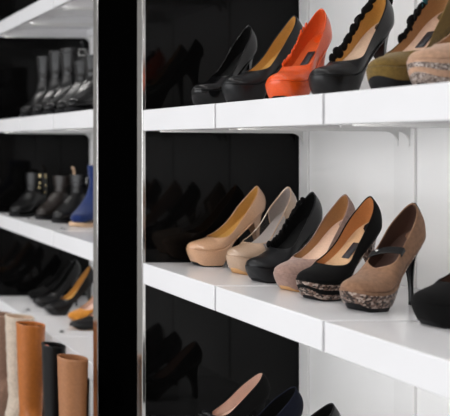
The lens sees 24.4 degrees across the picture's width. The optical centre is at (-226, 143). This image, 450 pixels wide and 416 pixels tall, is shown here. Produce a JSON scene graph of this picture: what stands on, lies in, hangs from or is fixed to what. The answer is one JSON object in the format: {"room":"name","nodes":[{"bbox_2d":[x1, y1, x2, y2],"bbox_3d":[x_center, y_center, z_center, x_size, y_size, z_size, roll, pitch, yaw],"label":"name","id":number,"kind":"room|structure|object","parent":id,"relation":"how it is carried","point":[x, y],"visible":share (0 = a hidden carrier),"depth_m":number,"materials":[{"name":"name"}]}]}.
{"room":"shoe store","nodes":[
{"label":"shoe store","id":0,"kind":"room"},
{"bbox_2d":[0,0,88,415],"bbox_3d":[1.157,0.075,3.495,0.414,2.750,0.050,0,0,0],"label":"wall","id":1,"kind":"structure","parent":0,"point":[27,264],"depth_m":3.47,"materials":[{"name":"black glass"}]},
{"bbox_2d":[100,0,136,415],"bbox_3d":[1.159,0.075,2.221,0.410,2.750,0.281,0,0,0],"label":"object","id":2,"kind":"structure","parent":0,"point":[118,18],"depth_m":2.22,"materials":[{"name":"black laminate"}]},
{"bbox_2d":[93,0,99,415],"bbox_3d":[0.952,0.075,2.366,0.009,2.750,0.032,0,0,0],"label":"trim","id":3,"kind":"structure","parent":2,"relation":"attached to","point":[96,3],"depth_m":2.36,"materials":[{"name":"silver metal"}]},
{"bbox_2d":[137,0,145,415],"bbox_3d":[0.952,0.075,2.078,0.009,2.750,0.030,0,0,0],"label":"trim","id":4,"kind":"structure","parent":2,"relation":"attached to","point":[141,4],"depth_m":2.07,"materials":[{"name":"silver metal"}]},
{"bbox_2d":[146,0,298,415],"bbox_3d":[1.159,0.075,2.078,0.411,2.750,0.006,0,0,0],"label":"panel","id":5,"kind":"object","parent":2,"relation":"attached to","point":[197,356],"depth_m":2.08,"materials":[{"name":"black glass"}]},
{"bbox_2d":[143,103,398,145],"bbox_3d":[1.157,-0.042,1.901,0.413,0.092,0.341,0,0,0],"label":"shelf board","id":6,"kind":"object","parent":2,"relation":"attached to","point":[195,118],"visible":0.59,"depth_m":1.90,"materials":[{"name":"white metal"}]},
{"bbox_2d":[143,103,228,130],"bbox_3d":[1.157,-0.061,1.901,0.413,0.054,0.341,0,0,0],"label":"shelf","id":7,"kind":"object","parent":6,"relation":"on","point":[195,117],"depth_m":1.88,"materials":[{"name":"white metal"}]},
{"bbox_2d":[190,25,257,104],"bbox_3d":[1.085,-0.189,1.933,0.186,0.202,0.080,0,0,-18],"label":"pump","id":8,"kind":"object","parent":6,"relation":"on","point":[239,59],"visible":0.88,"depth_m":1.92,"materials":[{"name":"black leather"}]},
{"bbox_2d":[222,15,302,101],"bbox_3d":[1.105,-0.191,1.813,0.194,0.205,0.080,0,0,-8],"label":"pump","id":9,"kind":"object","parent":6,"relation":"on","point":[250,85],"visible":0.71,"depth_m":1.79,"materials":[{"name":"grey leather"}]},
{"bbox_2d":[143,262,401,310],"bbox_3d":[1.157,0.353,1.901,0.413,0.092,0.341,0,0,0],"label":"shelf board","id":10,"kind":"object","parent":2,"relation":"attached to","point":[188,281],"visible":0.39,"depth_m":1.88,"materials":[{"name":"white metal"}]},
{"bbox_2d":[186,186,265,266],"bbox_3d":[1.139,0.206,2.023,0.206,0.201,0.080,0,0,-6],"label":"pump","id":11,"kind":"object","parent":10,"relation":"on","point":[210,250],"visible":0.94,"depth_m":2.00,"materials":[{"name":"beige leather"}]},
{"bbox_2d":[226,187,296,274],"bbox_3d":[1.161,0.205,1.908,0.192,0.204,0.080,0,0,-15],"label":"pump","id":12,"kind":"object","parent":10,"relation":"on","point":[237,256],"visible":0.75,"depth_m":1.90,"materials":[{"name":"beige leather"}]},
{"bbox_2d":[245,192,322,282],"bbox_3d":[1.144,0.207,1.798,0.196,0.198,0.080,0,0,-15],"label":"pump","id":13,"kind":"object","parent":10,"relation":"on","point":[303,221],"visible":0.87,"depth_m":1.79,"materials":[{"name":"black leather"}]},
{"bbox_2d":[89,0,449,415],"bbox_3d":[1.432,0.075,1.800,0.136,2.750,5.600,0,0,0],"label":"wall","id":14,"kind":"structure","parent":0,"point":[359,165],"depth_m":1.85,"materials":[{"name":"white paint"}]},
{"bbox_2d":[0,213,50,233],"bbox_3d":[1.157,0.344,3.286,0.413,0.092,0.362,0,0,0],"label":"shelf board","id":15,"kind":"object","parent":14,"relation":"attached to","point":[10,223],"visible":0.18,"depth_m":3.23,"materials":[{"name":"white wood"}]},
{"bbox_2d":[9,173,46,216],"bbox_3d":[1.056,0.209,3.338,0.095,0.176,0.247,0,0,45],"label":"boot","id":16,"kind":"object","parent":15,"relation":"on","point":[35,195],"visible":0.89,"depth_m":3.33,"materials":[{"name":"black leather"}]},
{"bbox_2d":[35,167,74,219],"bbox_3d":[1.133,0.195,3.213,0.265,0.205,0.098,0,0,-40],"label":"boot","id":17,"kind":"object","parent":15,"relation":"on","point":[45,211],"visible":0.61,"depth_m":3.19,"materials":[{"name":"black leather"}]},
{"bbox_2d":[0,117,90,140],"bbox_3d":[1.157,-0.057,3.286,0.413,0.092,0.362,0,0,0],"label":"shelf board","id":18,"kind":"object","parent":14,"relation":"attached to","point":[11,125],"visible":0.3,"depth_m":3.30,"materials":[{"name":"white metal"}]},
{"bbox_2d":[0,117,28,132],"bbox_3d":[1.157,-0.076,3.286,0.413,0.054,0.362,0,0,0],"label":"shelf","id":19,"kind":"object","parent":18,"relation":"on","point":[11,125],"depth_m":3.24,"materials":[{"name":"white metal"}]},
{"bbox_2d":[19,56,50,116],"bbox_3d":[1.061,-0.229,3.207,0.250,0.250,0.097,0,0,-42],"label":"boot","id":20,"kind":"object","parent":18,"relation":"on","point":[43,69],"visible":0.51,"depth_m":3.20,"materials":[{"name":"grey leather"}]},
{"bbox_2d":[0,296,91,313],"bbox_3d":[1.157,0.704,3.286,0.413,0.092,0.362,0,0,0],"label":"shelf board","id":21,"kind":"object","parent":14,"relation":"attached to","point":[12,304],"visible":0.11,"depth_m":3.28,"materials":[{"name":"white metal"}]},
{"bbox_2d":[27,259,71,298],"bbox_3d":[1.164,0.573,3.384,0.203,0.170,0.080,0,0,-8],"label":"shoe","id":22,"kind":"object","parent":21,"relation":"on","point":[52,283],"visible":0.53,"depth_m":3.38,"materials":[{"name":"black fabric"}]},
{"bbox_2d":[33,259,80,307],"bbox_3d":[1.141,0.563,3.244,0.202,0.190,0.080,0,0,-8],"label":"shoe","id":23,"kind":"object","parent":21,"relation":"on","point":[69,278],"visible":0.92,"depth_m":3.23,"materials":[{"name":"black leather"}]},
{"bbox_2d":[43,266,92,314],"bbox_3d":[1.141,0.565,3.103,0.208,0.185,0.080,0,0,-8],"label":"pump","id":24,"kind":"object","parent":21,"relation":"on","point":[62,306],"visible":0.92,"depth_m":3.08,"materials":[{"name":"black leather"}]},
{"bbox_2d":[0,11,92,45],"bbox_3d":[1.157,-0.472,3.286,0.413,0.092,0.362,0,0,0],"label":"shelf board","id":25,"kind":"object","parent":14,"relation":"attached to","point":[11,26],"visible":0.55,"depth_m":3.45,"materials":[{"name":"white metal"}]},
{"bbox_2d":[20,0,92,24],"bbox_3d":[1.157,-0.472,2.918,0.413,0.092,0.361,0,0,0],"label":"shelf board","id":26,"kind":"object","parent":14,"relation":"attached to","point":[41,12],"visible":0.37,"depth_m":3.05,"materials":[{"name":"white metal"}]},
{"bbox_2d":[20,221,92,246],"bbox_3d":[1.157,0.344,2.918,0.413,0.092,0.361,0,0,0],"label":"shelf board","id":27,"kind":"object","parent":14,"relation":"attached to","point":[41,231],"visible":0.3,"depth_m":2.88,"materials":[{"name":"white wood"}]},
{"bbox_2d":[51,174,88,222],"bbox_3d":[1.149,0.208,3.077,0.251,0.179,0.102,0,0,-40],"label":"boot","id":28,"kind":"object","parent":27,"relation":"on","point":[79,186],"visible":0.59,"depth_m":3.06,"materials":[{"name":"black leather"}]},
{"bbox_2d":[69,165,92,226],"bbox_3d":[1.162,0.188,2.938,0.250,0.219,0.097,0,0,-40],"label":"boot","id":29,"kind":"object","parent":27,"relation":"on","point":[82,216],"visible":0.51,"depth_m":2.89,"materials":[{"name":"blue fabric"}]},
{"bbox_2d":[20,114,92,132],"bbox_3d":[1.157,-0.057,2.918,0.413,0.092,0.361,0,0,0],"label":"shelf board","id":30,"kind":"object","parent":14,"relation":"attached to","point":[39,123],"visible":0.27,"depth_m":2.93,"materials":[{"name":"white wood"}]},
{"bbox_2d":[20,114,62,130],"bbox_3d":[1.157,-0.076,2.918,0.413,0.054,0.361,0,0,0],"label":"shelf","id":31,"kind":"object","parent":30,"relation":"on","point":[39,122],"depth_m":2.91,"materials":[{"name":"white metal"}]},
{"bbox_2d":[31,50,61,115],"bbox_3d":[1.060,-0.231,3.057,0.250,0.254,0.097,0,0,-42],"label":"boot","id":32,"kind":"object","parent":30,"relation":"on","point":[54,56],"visible":0.38,"depth_m":3.06,"materials":[{"name":"grey leather"}]},
{"bbox_2d":[42,41,87,114],"bbox_3d":[1.067,-0.246,2.929,0.265,0.285,0.104,0,0,-42],"label":"boot","id":33,"kind":"object","parent":30,"relation":"on","point":[68,55],"visible":0.52,"depth_m":2.92,"materials":[{"name":"grey leather"}]},
{"bbox_2d":[55,60,84,112],"bbox_3d":[1.056,-0.198,2.785,0.247,0.189,0.096,0,0,-42],"label":"boot","id":34,"kind":"object","parent":30,"relation":"on","point":[79,68],"visible":0.33,"depth_m":2.79,"materials":[{"name":"black leather"}]},
{"bbox_2d":[27,314,92,341],"bbox_3d":[1.157,0.704,2.918,0.413,0.092,0.361,0,0,0],"label":"shelf board","id":35,"kind":"object","parent":14,"relation":"attached to","point":[54,324],"visible":0.04,"depth_m":2.87,"materials":[{"name":"white metal"}]},
{"bbox_2d":[68,297,92,320],"bbox_3d":[1.179,0.565,2.974,0.193,0.185,0.080,0,0,-10],"label":"shoe","id":36,"kind":"object","parent":35,"relation":"on","point":[85,310],"visible":0.29,"depth_m":2.95,"materials":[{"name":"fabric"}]},
{"bbox_2d":[69,312,92,329],"bbox_3d":[1.152,0.573,2.854,0.212,0.170,0.074,0,0,-4],"label":"shoe","id":37,"kind":"object","parent":35,"relation":"on","point":[86,323],"visible":0.32,"depth_m":2.83,"materials":[{"name":"black leather"}]},
{"bbox_2d":[53,231,92,260],"bbox_3d":[1.157,0.344,2.551,0.413,0.092,0.361,0,0,0],"label":"shelf board","id":38,"kind":"object","parent":14,"relation":"attached to","point":[79,243],"visible":0.3,"depth_m":2.57,"materials":[{"name":"white wood"}]},
{"bbox_2d":[53,109,92,130],"bbox_3d":[1.157,-0.057,2.551,0.413,0.092,0.361,0,0,0],"label":"shelf board","id":39,"kind":"object","parent":14,"relation":"attached to","point":[76,120],"visible":0.3,"depth_m":2.56,"materials":[{"name":"white metal"}]},
{"bbox_2d":[64,55,92,111],"bbox_3d":[1.041,-0.201,2.657,0.250,0.194,0.097,0,0,-42],"label":"boot","id":40,"kind":"object","parent":39,"relation":"on","point":[82,99],"visible":0.55,"depth_m":2.61,"materials":[{"name":"grey leather"}]},
{"bbox_2d":[53,337,92,381],"bbox_3d":[1.157,0.704,2.551,0.413,0.092,0.361,0,0,0],"label":"shelf board","id":41,"kind":"object","parent":14,"relation":"attached to","point":[83,346],"visible":0.18,"depth_m":2.60,"materials":[{"name":"white metal"}]},
{"bbox_2d":[53,0,92,8],"bbox_3d":[1.157,-0.472,2.551,0.413,0.092,0.361,0,0,0],"label":"shelf board","id":42,"kind":"object","parent":14,"relation":"attached to","point":[68,4],"visible":0.37,"depth_m":2.72,"materials":[{"name":"white metal"}]},
{"bbox_2d":[299,0,308,415],"bbox_3d":[1.361,0.075,2.058,0.006,2.750,0.033,0,0,0],"label":"trim","id":43,"kind":"structure","parent":14,"relation":"attached to","point":[303,4],"depth_m":2.05,"materials":[{"name":"white paint"}]},
{"bbox_2d":[216,286,420,351],"bbox_3d":[1.157,0.353,1.558,0.413,0.092,0.335,0,0,0],"label":"shelf board","id":44,"kind":"object","parent":14,"relation":"attached to","point":[288,314],"visible":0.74,"depth_m":1.52,"materials":[{"name":"white metal"}]},
{"bbox_2d":[273,194,354,291],"bbox_3d":[1.143,0.207,1.693,0.198,0.199,0.080,0,0,-15],"label":"pump","id":45,"kind":"object","parent":44,"relation":"on","point":[285,274],"visible":0.59,"depth_m":1.71,"materials":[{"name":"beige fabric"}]},
{"bbox_2d":[296,196,381,300],"bbox_3d":[1.127,0.206,1.598,0.197,0.201,0.080,0,0,-16],"label":"pump","id":46,"kind":"object","parent":44,"relation":"on","point":[321,281],"visible":0.88,"depth_m":1.59,"materials":[{"name":"black fabric"}]},
{"bbox_2d":[339,203,425,312],"bbox_3d":[1.138,0.209,1.503,0.198,0.195,0.080,0,0,-27],"label":"pump","id":47,"kind":"object","parent":44,"relation":"on","point":[374,288],"visible":0.99,"depth_m":1.49,"materials":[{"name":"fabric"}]},
{"bbox_2d":[216,94,449,144],"bbox_3d":[1.157,-0.042,1.558,0.413,0.092,0.335,0,0,0],"label":"shelf board","id":48,"kind":"object","parent":14,"relation":"attached to","point":[303,112],"visible":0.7,"depth_m":1.56,"materials":[{"name":"white wood"}]},
{"bbox_2d":[265,8,331,97],"bbox_3d":[1.103,-0.189,1.683,0.183,0.202,0.080,0,0,-27],"label":"pump","id":49,"kind":"object","parent":48,"relation":"on","point":[309,51],"visible":0.91,"depth_m":1.68,"materials":[{"name":"orange leather"}]},
{"bbox_2d":[216,94,423,128],"bbox_3d":[1.157,-0.061,1.558,0.413,0.054,0.335,0,0,0],"label":"shelf","id":50,"kind":"object","parent":48,"relation":"on","point":[303,111],"depth_m":1.55,"materials":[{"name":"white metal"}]},
{"bbox_2d":[308,0,393,93],"bbox_3d":[1.134,-0.198,1.573,0.196,0.220,0.080,0,0,-17],"label":"pump","id":51,"kind":"object","parent":48,"relation":"on","point":[367,37],"visible":0.91,"depth_m":1.56,"materials":[{"name":"black leather"}]},
{"bbox_2d":[325,321,449,399],"bbox_3d":[1.157,0.353,1.217,0.413,0.092,0.334,0,0,0],"label":"shelf board","id":52,"kind":"object","parent":14,"relation":"attached to","point":[414,353],"visible":0.98,"depth_m":1.26,"materials":[{"name":"white laminate"}]},
{"bbox_2d":[411,273,449,328],"bbox_3d":[1.177,0.209,1.359,0.203,0.195,0.080,0,0,-8],"label":"pump","id":53,"kind":"object","parent":52,"relation":"on","point":[430,305],"visible":1,"depth_m":1.33,"materials":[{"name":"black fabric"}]},
{"bbox_2d":[325,82,449,126],"bbox_3d":[1.157,-0.042,1.217,0.413,0.092,0.334,0,0,0],"label":"shelf board","id":54,"kind":"object","parent":14,"relation":"attached to","point":[422,105],"visible":1,"depth_m":1.25,"materials":[{"name":"white laminate"}]},
{"bbox_2d":[366,0,449,88],"bbox_3d":[1.143,-0.193,1.433,0.194,0.209,0.080,0,0,-17],"label":"pump","id":55,"kind":"object","parent":54,"relation":"on","point":[429,23],"visible":0.79,"depth_m":1.42,"materials":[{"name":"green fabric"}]},
{"bbox_2d":[406,34,449,84],"bbox_3d":[1.149,-0.194,1.333,0.213,0.213,0.080,0,0,-12],"label":"pump","id":56,"kind":"object","parent":54,"relation":"on","point":[429,65],"visible":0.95,"depth_m":1.30,"materials":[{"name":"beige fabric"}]},
{"bbox_2d":[394,0,416,415],"bbox_3d":[1.361,0.075,1.728,0.006,2.750,0.056,0,0,0],"label":"trim","id":57,"kind":"structure","parent":14,"relation":"attached to","point":[405,155],"depth_m":1.73,"materials":[{"name":"white paint"}]},
{"bbox_3d":[1.156,0.751,1.901,0.413,0.093,0.341,0,0,0],"label":"shelf board","id":58,"kind":"object","parent":14,"relation":"attached to","visible":0},
{"bbox_2d":[198,372,269,415],"bbox_3d":[1.079,0.626,1.924,0.219,0.157,0.080,0,0,-2],"label":"shoe","id":59,"kind":"object","parent":58,"relation":"on","point":[251,396],"visible":0.96,"depth_m":1.91,"materials":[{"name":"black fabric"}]},
{"bbox_2d":[257,386,303,415],"bbox_3d":[1.081,0.626,1.804,0.219,0.157,0.080,0,0,-4],"label":"shoe","id":60,"kind":"object","parent":58,"relation":"on","point":[289,402],"visible":1,"depth_m":1.81,"materials":[{"name":"blue fabric"}]},
{"bbox_3d":[1.156,0.751,1.557,0.413,0.093,0.335,0,0,0],"label":"shelf board","id":61,"kind":"object","parent":14,"relation":"attached to","visible":0},
{"bbox_2d":[311,403,340,415],"bbox_3d":[1.086,0.626,1.689,0.219,0.157,0.080,0,0,-4],"label":"shoe","id":62,"kind":"object","parent":61,"relation":"on","point":[329,409],"visible":1,"depth_m":1.70,"materials":[{"name":"black leather"}]},
{"bbox_3d":[-0.550,1.500,1.800,4.100,0.100,5.600,0,0,0],"label":"floor","id":63,"kind":"structure","parent":0,"visible":0},
{"bbox_3d":[0.745,1.280,2.810,0.400,0.340,1.300,0,0,0],"label":"bench","id":64,"kind":"object","parent":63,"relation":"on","visible":0},
{"bbox_2d":[0,311,9,415],"bbox_3d":[0.763,0.867,2.953,0.253,0.487,0.093,0,0,0],"label":"boot","id":65,"kind":"object","parent":64,"relation":"on","point":[3,354],"visible":0.4,"depth_m":2.91,"materials":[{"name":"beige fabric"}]},
{"bbox_2d":[5,313,34,415],"bbox_3d":[0.782,0.853,2.783,0.254,0.514,0.095,0,0,0],"label":"boot","id":66,"kind":"object","parent":64,"relation":"on","point":[12,409],"visible":0.49,"depth_m":2.76,"materials":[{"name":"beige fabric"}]},
{"bbox_2d":[16,321,44,415],"bbox_3d":[0.768,0.848,2.623,0.253,0.524,0.092,0,0,0],"label":"boot","id":67,"kind":"object","parent":64,"relation":"on","point":[30,335],"visible":0.89,"depth_m":2.59,"materials":[{"name":"leather"}]},
{"bbox_2d":[41,341,65,415],"bbox_3d":[0.786,0.862,2.459,0.253,0.497,0.091,0,0,0],"label":"boot","id":68,"kind":"object","parent":64,"relation":"on","point":[50,350],"visible":0.62,"depth_m":2.43,"materials":[{"name":"black leather"}]},
{"bbox_2d":[57,354,87,415],"bbox_3d":[0.766,0.853,2.248,0.253,0.514,0.091,0,0,0],"label":"boot","id":69,"kind":"object","parent":64,"relation":"on","point":[72,368],"visible":1,"depth_m":2.22,"materials":[{"name":"brown leather"}]}
]}

